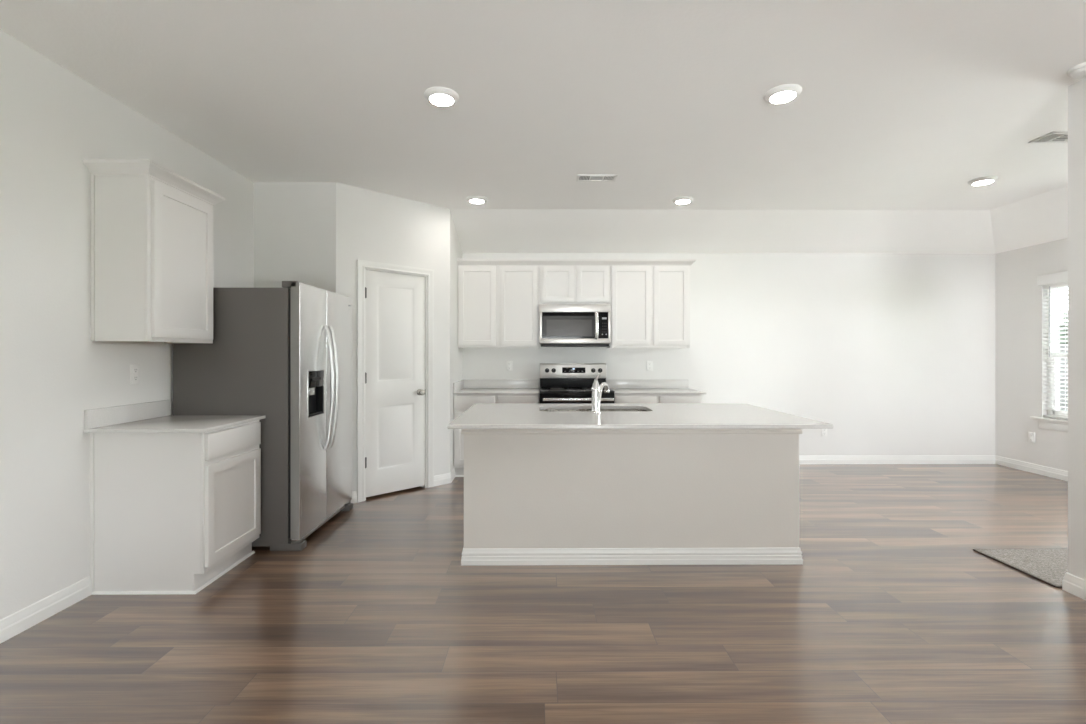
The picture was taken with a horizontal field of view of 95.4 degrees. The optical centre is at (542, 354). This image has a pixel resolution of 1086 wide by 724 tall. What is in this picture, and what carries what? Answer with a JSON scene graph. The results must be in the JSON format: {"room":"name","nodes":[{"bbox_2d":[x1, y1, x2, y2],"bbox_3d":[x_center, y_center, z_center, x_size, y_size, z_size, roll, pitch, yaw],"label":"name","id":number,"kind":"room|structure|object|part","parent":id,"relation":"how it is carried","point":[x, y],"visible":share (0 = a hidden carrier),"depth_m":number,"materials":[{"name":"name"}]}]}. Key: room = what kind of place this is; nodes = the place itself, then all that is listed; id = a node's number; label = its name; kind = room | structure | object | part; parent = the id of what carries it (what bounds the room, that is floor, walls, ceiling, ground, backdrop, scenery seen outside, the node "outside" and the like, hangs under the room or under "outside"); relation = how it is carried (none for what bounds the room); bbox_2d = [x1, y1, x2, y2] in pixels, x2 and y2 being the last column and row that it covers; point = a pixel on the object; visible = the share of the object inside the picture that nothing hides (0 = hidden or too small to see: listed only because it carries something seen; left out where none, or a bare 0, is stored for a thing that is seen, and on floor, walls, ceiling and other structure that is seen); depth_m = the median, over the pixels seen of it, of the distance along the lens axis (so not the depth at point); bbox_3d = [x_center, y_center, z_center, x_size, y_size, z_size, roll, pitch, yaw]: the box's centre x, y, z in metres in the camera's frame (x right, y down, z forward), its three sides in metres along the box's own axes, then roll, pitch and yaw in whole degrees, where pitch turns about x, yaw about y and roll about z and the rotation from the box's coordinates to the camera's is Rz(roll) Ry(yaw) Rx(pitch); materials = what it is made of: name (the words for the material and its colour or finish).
{"room":"kitchen","nodes":[
{"label":"kitchen","id":0,"kind":"room"},
{"bbox_2d":[0,29,252,619],"bbox_3d":[-2.512,-0.085,1.296,0.130,2.771,9.031,0,0,0],"label":"wall","id":1,"kind":"structure","parent":0,"point":[52,119],"depth_m":2.49,"materials":[{"name":"paint"}]},
{"bbox_2d":[0,576,91,643],"bbox_3d":[-2.427,1.250,-0.262,0.014,0.101,5.874,0,0,0],"label":"baseboard","id":2,"kind":"structure","parent":1,"relation":"attached to","point":[35,613],"depth_m":2.42,"materials":[{"name":"white paint"}]},
{"bbox_2d":[84,400,170,428],"bbox_3d":[-2.450,0.349,2.942,0.019,0.102,0.598,0,0,0],"label":"backsplash","id":3,"kind":"structure","parent":1,"relation":"attached to","point":[99,417],"depth_m":2.89,"materials":[{"name":"white stone"}]},
{"bbox_2d":[130,364,139,383],"bbox_3d":[-2.455,0.119,2.973,0.009,0.116,0.072,0,0,0],"label":"wall outlet","id":4,"kind":"object","parent":1,"relation":"attached to","point":[134,369],"visible":1,"depth_m":2.97,"materials":[{"name":"white plastic"}]},
{"bbox_2d":[83,159,225,342],"bbox_3d":[-2.280,-0.557,2.959,0.358,0.972,0.645,0,0,0],"label":"upper cabinet","id":5,"kind":"object","parent":1,"relation":"attached to","point":[152,224],"visible":1,"depth_m":2.70,"materials":[{"name":"white paint"}]},
{"bbox_3d":[-2.280,-1.008,2.959,0.358,0.070,0.645,0,0,0],"label":"crown molding","id":6,"kind":"part","parent":5,"relation":"part of","materials":[{"name":"white paint"}]},
{"bbox_3d":[-2.165,-0.529,2.958,0.019,0.916,0.540,0,0,0],"label":"frame","id":7,"kind":"part","parent":5,"relation":"part of","materials":[{"name":"white paint"}]},
{"bbox_3d":[-2.145,-0.525,2.959,0.019,0.861,0.490,0,0,0],"label":"door","id":8,"kind":"part","parent":5,"relation":"part of","materials":[{"name":"white paint"}]},
{"bbox_2d":[253,182,335,292],"bbox_3d":[-2.119,-0.085,4.261,0.702,2.771,0.090,0,0,0],"label":"wall","id":9,"kind":"structure","parent":0,"point":[294,223],"depth_m":4.22,"materials":[{"name":"paint"}]},
{"bbox_2d":[336,182,449,491],"bbox_3d":[-1.386,-0.085,4.643,1.137,2.771,0.090,0,0,-43],"label":"wall","id":10,"kind":"structure","parent":0,"point":[374,226],"depth_m":4.62,"materials":[{"name":"paint"}]},
{"bbox_2d":[351,491,356,502],"bbox_3d":[-1.678,1.250,4.292,0.121,0.101,0.014,0,0,-44],"label":"baseboard","id":11,"kind":"structure","parent":10,"relation":"attached to","point":[354,493],"depth_m":4.32,"materials":[{"name":"white paint"}]},
{"bbox_2d":[357,260,433,502],"bbox_3d":[-1.373,0.234,4.617,0.762,2.132,0.146,0,0,-44],"label":"door","id":12,"kind":"structure","parent":10,"relation":"in","point":[395,303],"depth_m":4.60,"materials":[{"name":"white paint"}]},
{"bbox_3d":[-1.171,0.365,4.755,0.062,0.062,0.068,0,0,-44],"label":"knob","id":13,"kind":"part","parent":12,"relation":"part of","materials":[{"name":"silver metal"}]},
{"bbox_2d":[434,468,454,485],"bbox_3d":[-0.970,1.250,5.028,0.102,0.101,0.410,0,0,21],"label":"baseboard","id":14,"kind":"structure","parent":10,"relation":"attached to","point":[442,479],"depth_m":4.94,"materials":[{"name":"white paint"}]},
{"bbox_2d":[450,211,462,471],"bbox_3d":[-0.991,-0.085,5.412,0.090,2.771,0.823,0,0,0],"label":"wall","id":15,"kind":"structure","parent":0,"point":[456,354],"depth_m":5.21,"materials":[{"name":"paint"}]},
{"bbox_2d":[0,0,1085,253],"bbox_3d":[1.485,-1.334,1.327,7.864,0.274,9.031,0,0,0],"label":"ceiling","id":16,"kind":"structure","parent":0,"point":[900,105],"depth_m":2.91,"materials":[{"name":"paint"}]},
{"bbox_2d":[424,87,458,105],"bbox_3d":[-0.577,-1.457,2.811,0.196,0.027,0.196,0,0,0],"label":"recessed light","id":17,"kind":"object","parent":16,"relation":"in","point":[439,96],"visible":1,"depth_m":2.78,"materials":[{"name":"white plastic"}]},
{"bbox_2d":[466,196,486,203],"bbox_3d":[-0.625,-1.457,4.672,0.196,0.027,0.196,0,0,0],"label":"recessed light","id":18,"kind":"object","parent":16,"relation":"in","point":[473,199],"visible":1,"depth_m":4.63,"materials":[{"name":"white"}]},
{"bbox_2d":[576,175,617,181],"bbox_3d":[0.447,-1.466,4.109,0.330,0.009,0.145,0,0,0],"label":"ceiling vent","id":19,"kind":"object","parent":16,"relation":"in","point":[580,178],"visible":1,"depth_m":4.12,"materials":[{"name":"white plastic"}]},
{"bbox_2d":[672,196,693,203],"bbox_3d":[1.329,-1.457,4.688,0.196,0.027,0.196,0,0,0],"label":"recessed light","id":20,"kind":"object","parent":16,"relation":"in","point":[683,199],"visible":1,"depth_m":4.64,"materials":[{"name":"white"}]},
{"bbox_2d":[764,84,801,103],"bbox_3d":[1.350,-1.457,2.781,0.196,0.027,0.196,0,0,0],"label":"recessed light","id":21,"kind":"object","parent":16,"relation":"in","point":[784,93],"visible":1,"depth_m":2.75,"materials":[{"name":"white"}]},
{"bbox_2d":[968,176,998,185],"bbox_3d":[3.709,-1.457,4.164,0.196,0.027,0.196,0,0,0],"label":"recessed light","id":22,"kind":"object","parent":16,"relation":"in","point":[985,180],"visible":1,"depth_m":4.13,"materials":[{"name":"white"}]},
{"bbox_2d":[1028,132,1067,142],"bbox_3d":[3.529,-1.466,3.341,0.335,0.009,0.165,0,0,0],"label":"ceiling vent","id":23,"kind":"object","parent":16,"relation":"in","point":[1053,137],"visible":0.72,"depth_m":3.36,"materials":[{"name":"white plastic"}]},
{"bbox_2d":[1067,62,1085,78],"bbox_3d":[2.783,-1.451,2.527,0.140,0.040,0.140,0,0,0],"label":"smoke detector","id":24,"kind":"object","parent":16,"relation":"attached to","point":[1078,71],"visible":1,"depth_m":2.53,"materials":[{"name":"white plastic"}]},
{"bbox_2d":[0,464,1085,723],"bbox_3d":[1.485,1.361,1.327,8.124,0.120,9.291,0,0,0],"label":"floor","id":25,"kind":"structure","parent":0,"point":[890,614],"depth_m":2.31,"materials":[{"name":"brown wood"}]},
{"bbox_2d":[90,420,260,594],"bbox_3d":[-2.145,0.861,2.955,0.630,0.879,0.561,0,0,0],"label":"base cabinet","id":26,"kind":"object","parent":25,"relation":"on","point":[171,513],"visible":0.84,"depth_m":2.69,"materials":[{"name":"white paint"}]},
{"bbox_3d":[-2.166,1.294,2.954,0.559,0.014,0.561,0,0,0],"label":"shoe molding","id":27,"kind":"part","parent":26,"relation":"part of","materials":[{"name":"white paint"}]},
{"bbox_2d":[84,400,265,432],"bbox_3d":[-2.140,0.359,2.944,0.639,0.122,0.598,0,0,0],"label":"countertop","id":28,"kind":"structure","parent":26,"relation":"on","point":[148,417],"depth_m":2.86,"materials":[{"name":"white stone"}]},
{"bbox_3d":[-1.859,0.808,2.955,0.019,0.774,0.540,0,0,0],"label":"frame","id":29,"kind":"part","parent":26,"relation":"part of","materials":[{"name":"white paint"}]},
{"bbox_3d":[-1.839,0.510,2.952,0.019,0.144,0.508,0,0,0],"label":"drawer","id":30,"kind":"part","parent":26,"relation":"part of","materials":[{"name":"white paint"}]},
{"bbox_3d":[-1.839,0.887,2.952,0.019,0.553,0.508,0,0,0],"label":"door","id":31,"kind":"part","parent":26,"relation":"part of","materials":[{"name":"white paint"}]},
{"bbox_2d":[173,281,352,550],"bbox_3d":[-1.992,0.407,3.711,0.911,1.786,0.910,0,0,0],"label":"refrigerator","id":32,"kind":"object","parent":25,"relation":"on","point":[284,355],"visible":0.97,"depth_m":3.26,"materials":[{"name":"silver metal"}]},
{"bbox_3d":[-1.639,0.373,3.464,0.063,1.698,0.410,0,0,0],"label":"freezer door","id":33,"kind":"part","parent":32,"relation":"part of","materials":[{"name":"silver metal"}]},
{"bbox_3d":[-1.622,0.174,3.499,0.032,0.114,0.220,0,0,0],"label":"control panel","id":34,"kind":"part","parent":32,"relation":"part of","materials":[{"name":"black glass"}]},
{"bbox_3d":[-1.660,1.248,3.714,0.058,0.038,0.710,0,0,0],"label":"kick plate","id":35,"kind":"part","parent":32,"relation":"part of","materials":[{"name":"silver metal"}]},
{"bbox_3d":[-1.575,0.244,3.634,0.078,0.922,0.030,0,0,0],"label":"handle","id":36,"kind":"part","parent":32,"relation":"part of","materials":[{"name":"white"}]},
{"bbox_3d":[-1.575,0.244,3.714,0.078,0.922,0.030,0,0,0],"label":"handle","id":37,"kind":"part","parent":32,"relation":"part of","materials":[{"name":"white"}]},
{"bbox_3d":[-1.643,0.373,3.921,0.063,1.698,0.496,0,0,0],"label":"fridge door","id":38,"kind":"part","parent":32,"relation":"part of","materials":[{"name":"silver metal"}]},
{"bbox_2d":[454,394,538,476],"bbox_3d":[-0.494,0.861,5.508,0.898,0.879,0.639,0,0,0],"label":"base cabinet","id":39,"kind":"object","parent":25,"relation":"on","point":[462,402],"visible":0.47,"depth_m":5.19,"materials":[{"name":"white paint"}]},
{"bbox_3d":[-0.718,0.887,5.196,0.423,0.553,0.019,0,0,0],"label":"door","id":40,"kind":"part","parent":39,"relation":"part of","materials":[{"name":"white paint"}]},
{"bbox_3d":[-0.718,0.510,5.196,0.423,0.144,0.019,0,0,0],"label":"drawer","id":41,"kind":"part","parent":39,"relation":"part of","materials":[{"name":"white paint"}]},
{"bbox_2d":[453,380,538,393],"bbox_3d":[-0.495,0.359,5.505,0.901,0.122,0.644,0,0,0],"label":"countertop","id":42,"kind":"structure","parent":39,"relation":"on","point":[462,386],"depth_m":5.80,"materials":[{"name":"white stone"}]},
{"bbox_3d":[-0.266,0.510,5.199,0.420,0.144,0.019,0,0,0],"label":"drawer","id":43,"kind":"part","parent":39,"relation":"part of","materials":[{"name":"white paint"}]},
{"bbox_2d":[540,363,614,409],"bbox_3d":[0.352,0.694,5.443,0.778,1.174,0.775,0,0,0],"label":"electric range","id":44,"kind":"object","parent":25,"relation":"on","point":[560,383],"visible":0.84,"depth_m":5.74,"materials":[{"name":"silver glass"}]},
{"bbox_3d":[0.350,0.199,5.750,0.774,0.160,0.011,0,0,0],"label":"control panel","id":45,"kind":"part","parent":44,"relation":"part of","materials":[{"name":"silver metal"}]},
{"bbox_2d":[540,393,614,409],"bbox_3d":[0.355,0.692,5.099,0.774,0.578,0.089,0,0,0],"label":"oven","id":46,"kind":"object","parent":44,"relation":"in","point":[545,398],"depth_m":5.11,"materials":[{"name":"silver glass"}]},
{"bbox_2d":[540,387,614,392],"bbox_3d":[0.352,0.390,5.435,0.778,0.015,0.640,0,0,0],"label":"cooktop","id":47,"kind":"object","parent":44,"relation":"in","point":[542,389],"depth_m":5.22,"materials":[{"name":"black glass"}]},
{"bbox_2d":[461,429,802,565],"bbox_3d":[0.549,0.857,3.459,2.115,0.888,0.820,0,0,0],"label":"kitchen island","id":48,"kind":"object","parent":25,"relation":"on","point":[532,496],"visible":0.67,"depth_m":3.06,"materials":[{"name":"paint"}]},
{"bbox_3d":[0.549,0.465,3.450,2.113,0.060,0.799,0,0,0],"label":"trim","id":49,"kind":"part","parent":48,"relation":"part of","materials":[{"name":"paint"}]},
{"bbox_3d":[0.549,1.251,3.449,2.115,0.099,0.800,0,0,0],"label":"baseboard","id":50,"kind":"part","parent":48,"relation":"part of","materials":[{"name":"white paint"}]},
{"bbox_2d":[447,403,832,428],"bbox_3d":[0.536,0.398,3.302,2.132,0.024,1.168,0,0,0],"label":"island countertop","id":51,"kind":"structure","parent":48,"relation":"on","point":[657,415],"depth_m":3.02,"materials":[{"name":"white stone"}]},
{"bbox_2d":[540,409,646,410],"bbox_3d":[0.367,0.506,3.528,0.814,0.190,0.392,0,0,0],"label":"sink","id":52,"kind":"object","parent":51,"relation":"in","point":[541,409],"visible":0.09,"depth_m":3.71,"materials":[{"name":"silver metal"}]},
{"bbox_3d":[0.155,0.506,3.526,0.389,0.190,0.392,0,0,0],"label":"bowl","id":53,"kind":"part","parent":52,"relation":"part of","materials":[{"name":"silver metal"}]},
{"bbox_3d":[0.560,0.506,3.530,0.429,0.190,0.392,0,0,0],"label":"bowl","id":54,"kind":"part","parent":52,"relation":"part of","materials":[{"name":"silver metal"}]},
{"bbox_2d":[591,373,609,412],"bbox_3d":[0.395,0.255,3.400,0.070,0.263,0.322,0,0,20],"label":"kitchen faucet","id":55,"kind":"object","parent":51,"relation":"on","point":[596,389],"visible":1,"depth_m":3.26,"materials":[{"name":"silver metal"}]},
{"bbox_3d":[0.411,0.266,3.409,0.035,0.144,0.281,0,0,22],"label":"spout","id":56,"kind":"part","parent":55,"relation":"part of","materials":[{"name":"silver metal"}]},
{"bbox_2d":[615,394,701,402],"bbox_3d":[1.212,0.861,5.521,0.928,0.879,0.639,0,0,0],"label":"base cabinet","id":57,"kind":"object","parent":25,"relation":"on","point":[619,398],"visible":0.21,"depth_m":5.20,"materials":[{"name":"white paint"}]},
{"bbox_3d":[0.979,0.510,5.209,0.433,0.144,0.019,0,0,0],"label":"drawer","id":58,"kind":"part","parent":57,"relation":"part of","materials":[{"name":"white paint"}]},
{"bbox_2d":[606,380,705,393],"bbox_3d":[1.233,0.359,5.518,0.972,0.122,0.644,0,0,0],"label":"countertop","id":59,"kind":"structure","parent":57,"relation":"on","point":[619,386],"depth_m":5.82,"materials":[{"name":"white stone"}]},
{"bbox_3d":[1.448,0.510,5.213,0.435,0.144,0.019,0,0,0],"label":"drawer","id":60,"kind":"part","parent":57,"relation":"part of","materials":[{"name":"white paint"}]},
{"bbox_2d":[973,549,1067,587],"bbox_3d":[3.453,1.294,3.017,1.200,0.013,0.536,0,0,0],"label":"door mat","id":61,"kind":"object","parent":25,"relation":"on","point":[1049,566],"visible":0.76,"depth_m":3.07,"materials":[{"name":"beige carpet"}]},
{"bbox_2d":[463,253,994,455],"bbox_3d":[1.514,0.042,5.909,7.994,2.517,0.130,0,0,0],"label":"wall","id":62,"kind":"structure","parent":0,"point":[895,352],"depth_m":5.86,"materials":[{"name":"paint"}]},
{"bbox_2d":[458,266,538,347],"bbox_3d":[-0.494,-0.531,5.650,0.905,0.920,0.354,0,0,0],"label":"upper cabinet","id":63,"kind":"object","parent":62,"relation":"attached to","point":[498,306],"visible":0.99,"depth_m":5.48,"materials":[{"name":"white paint"}]},
{"bbox_3d":[-0.733,-0.537,5.481,0.413,0.883,0.019,0,0,0],"label":"door","id":64,"kind":"part","parent":63,"relation":"part of","materials":[{"name":"white paint"}]},
{"bbox_3d":[-0.272,-0.537,5.484,0.421,0.883,0.019,0,0,0],"label":"door","id":65,"kind":"part","parent":63,"relation":"part of","materials":[{"name":"white paint"}]},
{"bbox_2d":[464,380,538,387],"bbox_3d":[-0.497,0.349,5.817,0.901,0.102,0.019,0,0,0],"label":"backsplash","id":66,"kind":"structure","parent":62,"relation":"attached to","point":[467,383],"depth_m":5.81,"materials":[{"name":"white stone"}]},
{"bbox_2d":[506,361,512,370],"bbox_3d":[-0.395,0.138,5.823,0.072,0.116,0.009,0,0,0],"label":"wall outlet","id":67,"kind":"object","parent":62,"relation":"attached to","point":[509,364],"visible":1,"depth_m":5.82,"materials":[{"name":"white plastic"}]},
{"bbox_2d":[539,266,609,303],"bbox_3d":[0.351,-0.773,5.657,0.783,0.436,0.354,0,0,0],"label":"upper cabinet","id":68,"kind":"object","parent":62,"relation":"attached to","point":[557,284],"visible":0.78,"depth_m":5.49,"materials":[{"name":"white paint"}]},
{"bbox_3d":[0.161,-0.779,5.488,0.355,0.399,0.019,0,0,0],"label":"door","id":69,"kind":"part","parent":68,"relation":"part of","materials":[{"name":"white paint"}]},
{"bbox_2d":[539,304,610,346],"bbox_3d":[0.351,-0.320,5.602,0.791,0.464,0.458,0,0,0],"label":"microwave oven","id":70,"kind":"object","parent":68,"relation":"attached to","point":[560,325],"visible":1,"depth_m":5.42,"materials":[{"name":"silver metal"}]},
{"bbox_3d":[0.307,-0.320,5.439,0.634,0.288,0.030,0,0,0],"label":"door","id":71,"kind":"part","parent":70,"relation":"part of","materials":[{"name":"black glass"}]},
{"bbox_3d":[0.587,-0.320,5.402,0.043,0.313,0.055,0,0,0],"label":"door handle","id":72,"kind":"part","parent":70,"relation":"part of","materials":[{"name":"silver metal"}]},
{"bbox_3d":[0.672,-0.320,5.441,0.089,0.288,0.030,0,0,0],"label":"control panel","id":73,"kind":"part","parent":70,"relation":"part of","materials":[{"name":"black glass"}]},
{"bbox_3d":[0.552,-0.779,5.491,0.361,0.399,0.019,0,0,0],"label":"door","id":74,"kind":"part","parent":68,"relation":"part of","materials":[{"name":"white paint"}]},
{"bbox_2d":[606,380,688,387],"bbox_3d":[1.231,0.349,5.831,0.972,0.102,0.019,0,0,0],"label":"backsplash","id":75,"kind":"structure","parent":62,"relation":"attached to","point":[611,383],"depth_m":5.82,"materials":[{"name":"white stone"}]},
{"bbox_2d":[606,266,689,347],"bbox_3d":[1.192,-0.531,5.663,0.897,0.920,0.354,0,0,0],"label":"upper cabinet","id":76,"kind":"object","parent":62,"relation":"attached to","point":[650,305],"visible":0.94,"depth_m":5.49,"materials":[{"name":"white paint"}]},
{"bbox_2d":[457,259,696,265],"bbox_3d":[0.374,-1.018,5.639,2.641,0.070,0.388,0,0,0],"label":"crown molding","id":77,"kind":"structure","parent":76,"relation":"attached to","point":[461,262],"depth_m":5.47,"materials":[{"name":"white paint"}]},
{"bbox_3d":[0.980,-0.539,5.494,0.439,0.879,0.019,0,0,0],"label":"door","id":78,"kind":"part","parent":76,"relation":"part of","materials":[{"name":"white paint"}]},
{"bbox_3d":[1.427,-0.539,5.498,0.386,0.879,0.019,0,0,0],"label":"door","id":79,"kind":"part","parent":76,"relation":"part of","materials":[{"name":"white paint"}]},
{"bbox_2d":[647,361,652,370],"bbox_3d":[1.260,0.138,5.837,0.072,0.116,0.009,0,0,0],"label":"wall outlet","id":80,"kind":"object","parent":62,"relation":"attached to","point":[649,363],"visible":1,"depth_m":5.83,"materials":[{"name":"white plastic"}]},
{"bbox_2d":[821,429,826,435],"bbox_3d":[3.334,0.915,5.853,0.072,0.116,0.009,0,0,0],"label":"wall outlet","id":81,"kind":"object","parent":62,"relation":"attached to","point":[823,431],"visible":0.8,"depth_m":5.85,"materials":[{"name":"white plastic"}]},
{"bbox_2d":[799,455,1067,480],"bbox_3d":[3.547,1.250,4.298,3.692,0.101,3.120,0,0,0],"label":"baseboard","id":82,"kind":"structure","parent":62,"relation":"attached to","point":[808,459],"depth_m":5.85,"materials":[{"name":"white paint"}]},
{"bbox_2d":[995,238,1067,470],"bbox_3d":[5.459,0.042,4.304,0.130,2.517,3.141,0,0,0],"label":"wall","id":83,"kind":"structure","parent":0,"point":[1020,356],"depth_m":5.53,"materials":[{"name":"paint"}]},
{"bbox_2d":[1028,432,1034,442],"bbox_3d":[5.380,0.916,5.438,0.009,0.116,0.072,0,0,0],"label":"wall outlet","id":84,"kind":"object","parent":83,"relation":"attached to","point":[1031,436],"visible":1,"depth_m":5.43,"materials":[{"name":"white plastic"}]},
{"bbox_2d":[1030,288,1067,431],"bbox_3d":[5.426,0.025,5.096,0.162,1.548,0.655,0,0,0],"label":"window","id":85,"kind":"structure","parent":83,"relation":"in","point":[1057,424],"depth_m":5.26,"materials":[{"name":"white plastic"}]},
{"bbox_2d":[1037,271,1067,418],"bbox_3d":[5.393,-0.090,5.095,0.092,1.518,0.501,0,0,0],"label":"window blind","id":86,"kind":"object","parent":85,"relation":"attached to","point":[1059,280],"visible":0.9,"depth_m":5.20,"materials":[{"name":"white plastic"}]},
{"bbox_3d":[5.413,-0.726,5.095,0.052,0.041,0.457,0,0,0],"label":"head rail","id":87,"kind":"part","parent":86,"relation":"part of","materials":[{"name":"white plastic"}]},
{"bbox_3d":[5.413,0.659,5.095,0.048,0.018,0.453,0,0,0],"label":"rail","id":88,"kind":"part","parent":86,"relation":"part of","materials":[{"name":"white plastic"}]},
{"bbox_3d":[5.413,-0.029,5.095,0.048,1.380,0.207,0,0,0],"label":"ladder cord","id":89,"kind":"part","parent":86,"relation":"part of","materials":[{"name":"white fabric"}]},
{"bbox_3d":[5.475,-0.035,5.096,0.065,1.430,0.465,0,0,0],"label":"frame","id":90,"kind":"part","parent":85,"relation":"part of","materials":[{"name":"white plastic"}]},
{"bbox_3d":[5.481,-0.035,5.096,0.004,1.350,0.385,0,0,0],"label":"pane","id":91,"kind":"part","parent":85,"relation":"part of","materials":[{"name":"clear glass"}]},
{"bbox_2d":[1068,78,1085,579],"bbox_3d":[4.145,-0.085,2.658,2.522,2.771,0.130,0,0,0],"label":"wall","id":92,"kind":"structure","parent":0,"point":[1076,91],"depth_m":2.67,"materials":[{"name":"paint"}]},
{"bbox_3d":[2.972,-0.085,-0.297,0.130,2.771,5.760,0,0,0],"label":"wall","id":93,"kind":"structure","parent":0,"visible":0},
{"bbox_2d":[1062,572,1085,599],"bbox_3d":[3.459,1.250,-0.210,1.135,0.101,5.885,0,0,0],"label":"baseboard","id":94,"kind":"structure","parent":93,"relation":"attached to","point":[1072,584],"depth_m":2.67,"materials":[{"name":"white paint"}]},
{"label":"outside","id":95,"kind":"structure","parent":0,"visible":0},
{"bbox_3d":[81.522,1.651,0.644,156.950,0.100,240.000,0,0,0],"label":"ground","id":96,"kind":"structure","parent":95,"visible":0},
{"bbox_2d":[1061,346,1067,410],"bbox_3d":[12.439,0.665,11.520,0.060,1.810,18.843,0,0,0],"label":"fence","id":97,"kind":"object","parent":96,"relation":"on","point":[1062,359],"visible":0.02,"depth_m":11.75,"materials":[{"name":"white"}]},
{"bbox_2d":[1061,309,1067,343],"bbox_3d":[15.383,0.085,14.547,3.528,3.041,3.469,0,0,0],"label":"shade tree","id":98,"kind":"object","parent":96,"relation":"on","point":[1062,326],"visible":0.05,"depth_m":13.87,"materials":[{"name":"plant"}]}
]}

